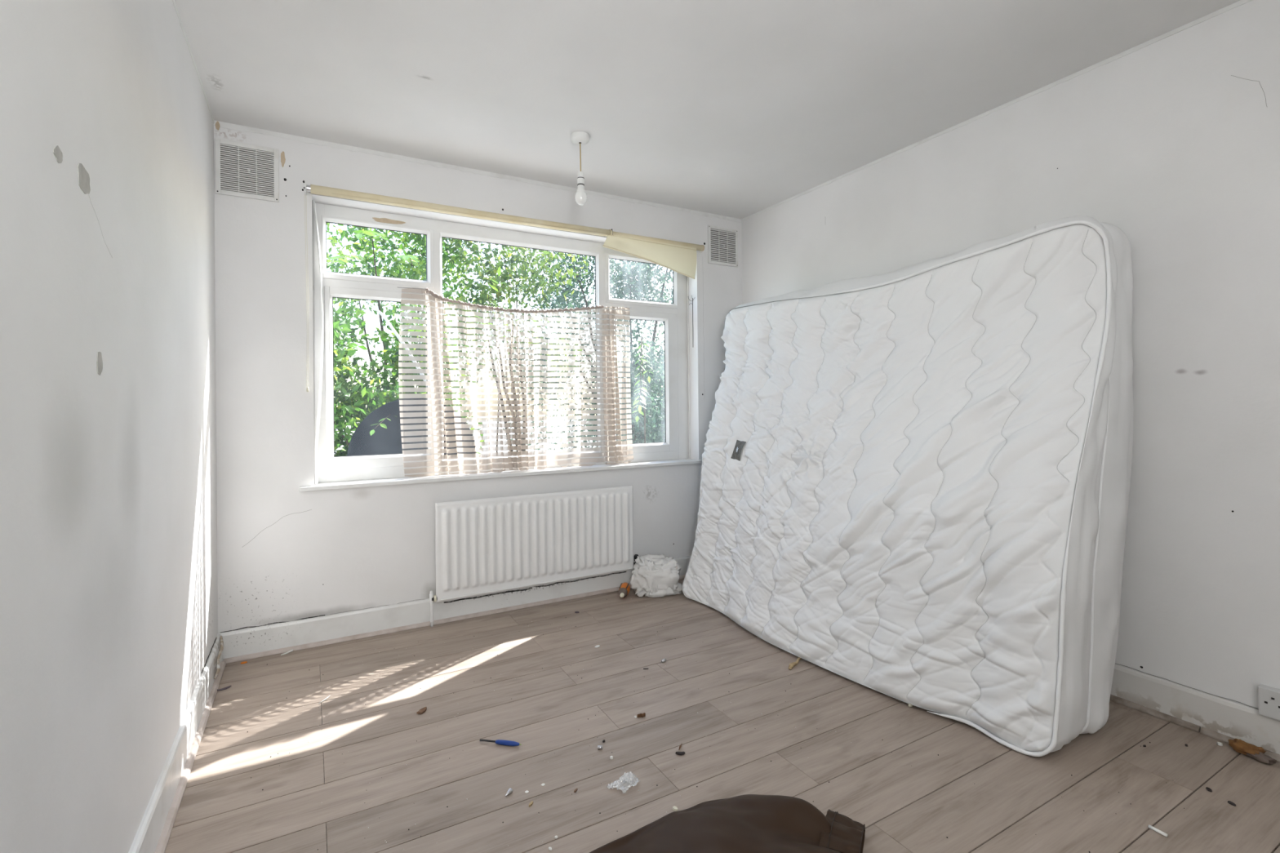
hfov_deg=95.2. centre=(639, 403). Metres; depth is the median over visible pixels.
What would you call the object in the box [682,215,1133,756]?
mattress
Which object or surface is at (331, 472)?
window
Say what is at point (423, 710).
flake
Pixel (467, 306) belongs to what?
curtain
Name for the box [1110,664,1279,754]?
baseboard
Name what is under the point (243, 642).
baseboard
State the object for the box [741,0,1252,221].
trim
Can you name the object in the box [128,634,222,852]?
baseboard
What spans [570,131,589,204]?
pendant lamp
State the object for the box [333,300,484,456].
leafy shrub
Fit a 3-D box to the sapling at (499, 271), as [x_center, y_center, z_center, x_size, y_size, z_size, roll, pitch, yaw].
[-1.138,0.227,4.887,0.888,2.736,0.392,0,0,-36]
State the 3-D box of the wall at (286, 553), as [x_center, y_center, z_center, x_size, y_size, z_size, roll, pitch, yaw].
[-0.617,-0.135,3.385,2.977,2.660,0.157,-1,0,-29]
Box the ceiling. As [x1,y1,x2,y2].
[174,0,1239,218]
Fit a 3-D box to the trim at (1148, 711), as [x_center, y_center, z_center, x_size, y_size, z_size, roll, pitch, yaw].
[1.301,1.105,2.987,0.018,0.018,2.350,-1,0,-29]
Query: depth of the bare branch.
4.23 m
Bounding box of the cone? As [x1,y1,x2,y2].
[505,787,512,796]
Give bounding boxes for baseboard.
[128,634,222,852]
[217,555,690,661]
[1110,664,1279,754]
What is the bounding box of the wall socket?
[1257,684,1279,720]
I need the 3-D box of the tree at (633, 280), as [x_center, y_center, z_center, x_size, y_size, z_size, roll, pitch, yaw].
[-0.079,-1.029,8.893,3.940,5.303,3.809,-1,0,-29]
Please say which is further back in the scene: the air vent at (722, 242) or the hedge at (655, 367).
the hedge at (655, 367)
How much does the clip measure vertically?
0.012 m
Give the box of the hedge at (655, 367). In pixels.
[590,367,664,436]
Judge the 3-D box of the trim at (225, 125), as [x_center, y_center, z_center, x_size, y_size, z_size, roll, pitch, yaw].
[-0.591,-1.251,3.321,2.977,0.028,0.005,-1,0,-29]
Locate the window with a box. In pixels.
[298,200,702,491]
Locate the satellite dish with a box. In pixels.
[346,398,476,455]
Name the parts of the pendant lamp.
globe, bulb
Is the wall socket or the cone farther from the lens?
the wall socket
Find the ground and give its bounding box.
[336,419,595,453]
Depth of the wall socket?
1.82 m
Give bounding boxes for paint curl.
[280,649,293,656]
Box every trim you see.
[172,0,213,123]
[213,120,742,222]
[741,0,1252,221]
[1109,694,1200,733]
[1200,727,1279,762]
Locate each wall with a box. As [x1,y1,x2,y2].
[0,0,224,852]
[213,120,742,633]
[741,0,1279,709]
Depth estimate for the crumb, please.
1.61 m
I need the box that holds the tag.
[672,805,677,811]
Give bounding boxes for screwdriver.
[479,738,521,746]
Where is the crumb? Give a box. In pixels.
[1227,800,1235,806]
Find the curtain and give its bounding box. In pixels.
[397,286,633,476]
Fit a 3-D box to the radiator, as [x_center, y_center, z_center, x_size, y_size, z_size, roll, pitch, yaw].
[-0.546,0.820,3.287,1.222,0.628,0.071,-1,0,-29]
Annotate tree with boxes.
[326,222,488,398]
[422,237,590,452]
[502,250,672,451]
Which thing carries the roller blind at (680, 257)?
attached to the window
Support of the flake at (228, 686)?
on the floor
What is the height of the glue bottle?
0.064 m
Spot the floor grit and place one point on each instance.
(623, 620)
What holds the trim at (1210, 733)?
attached to the wall at (1172, 143)
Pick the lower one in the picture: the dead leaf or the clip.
the dead leaf
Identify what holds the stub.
on the floor
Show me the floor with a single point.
(316, 798)
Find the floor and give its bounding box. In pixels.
[164,578,1279,852]
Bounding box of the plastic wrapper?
[606,771,639,793]
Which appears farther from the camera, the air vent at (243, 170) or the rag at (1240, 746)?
the air vent at (243, 170)
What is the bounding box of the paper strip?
[788,657,801,669]
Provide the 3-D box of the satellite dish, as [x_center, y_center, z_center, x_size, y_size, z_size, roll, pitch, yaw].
[-1.419,0.777,3.704,0.762,1.634,0.431,-1,0,-29]
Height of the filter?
0.008 m
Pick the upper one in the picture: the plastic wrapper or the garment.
the plastic wrapper
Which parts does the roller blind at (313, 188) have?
bead chain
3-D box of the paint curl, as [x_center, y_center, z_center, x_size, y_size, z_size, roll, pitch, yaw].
[-1.600,1.132,2.652,0.050,0.021,0.018,-1,0,-25]
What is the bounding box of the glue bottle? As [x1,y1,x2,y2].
[618,582,630,597]
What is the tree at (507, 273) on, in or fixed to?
on the ground
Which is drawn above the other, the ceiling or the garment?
the ceiling
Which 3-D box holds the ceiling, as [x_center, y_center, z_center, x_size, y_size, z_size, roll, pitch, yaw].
[0.519,-1.383,1.353,2.977,0.200,4.524,-1,0,-29]
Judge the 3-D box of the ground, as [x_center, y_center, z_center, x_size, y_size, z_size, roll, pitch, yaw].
[2.877,1.712,43.723,72.000,0.100,66.670,-1,0,-29]
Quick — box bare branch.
[364,299,426,387]
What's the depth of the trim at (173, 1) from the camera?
2.09 m
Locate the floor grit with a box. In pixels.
[278,620,851,849]
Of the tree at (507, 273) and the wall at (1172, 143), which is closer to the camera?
the wall at (1172, 143)
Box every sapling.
[456,265,556,452]
[632,332,652,443]
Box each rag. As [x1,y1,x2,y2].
[1228,738,1266,755]
[1246,751,1276,764]
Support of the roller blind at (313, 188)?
attached to the window
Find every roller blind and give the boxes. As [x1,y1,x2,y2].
[304,180,612,391]
[602,231,704,279]
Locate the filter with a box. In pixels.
[1147,824,1168,837]
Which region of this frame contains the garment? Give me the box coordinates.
[589,794,865,852]
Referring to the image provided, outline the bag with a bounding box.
[629,553,682,597]
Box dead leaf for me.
[675,751,684,755]
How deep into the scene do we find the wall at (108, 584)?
1.15 m
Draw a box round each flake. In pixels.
[217,685,231,690]
[416,706,426,714]
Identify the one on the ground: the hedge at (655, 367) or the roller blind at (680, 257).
the hedge at (655, 367)
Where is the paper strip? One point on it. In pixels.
(791, 665)
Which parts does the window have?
sash, sash, sill, sash, sash, sash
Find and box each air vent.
[214,137,279,202]
[707,225,737,266]
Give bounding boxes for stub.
[597,745,602,749]
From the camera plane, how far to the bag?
3.40 m
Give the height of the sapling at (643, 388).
2.231 m
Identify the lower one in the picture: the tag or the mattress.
the tag
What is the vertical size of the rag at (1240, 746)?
0.033 m
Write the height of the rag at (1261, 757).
0.021 m
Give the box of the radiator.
[429,485,638,626]
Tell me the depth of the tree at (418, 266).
6.57 m
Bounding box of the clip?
[637,712,645,717]

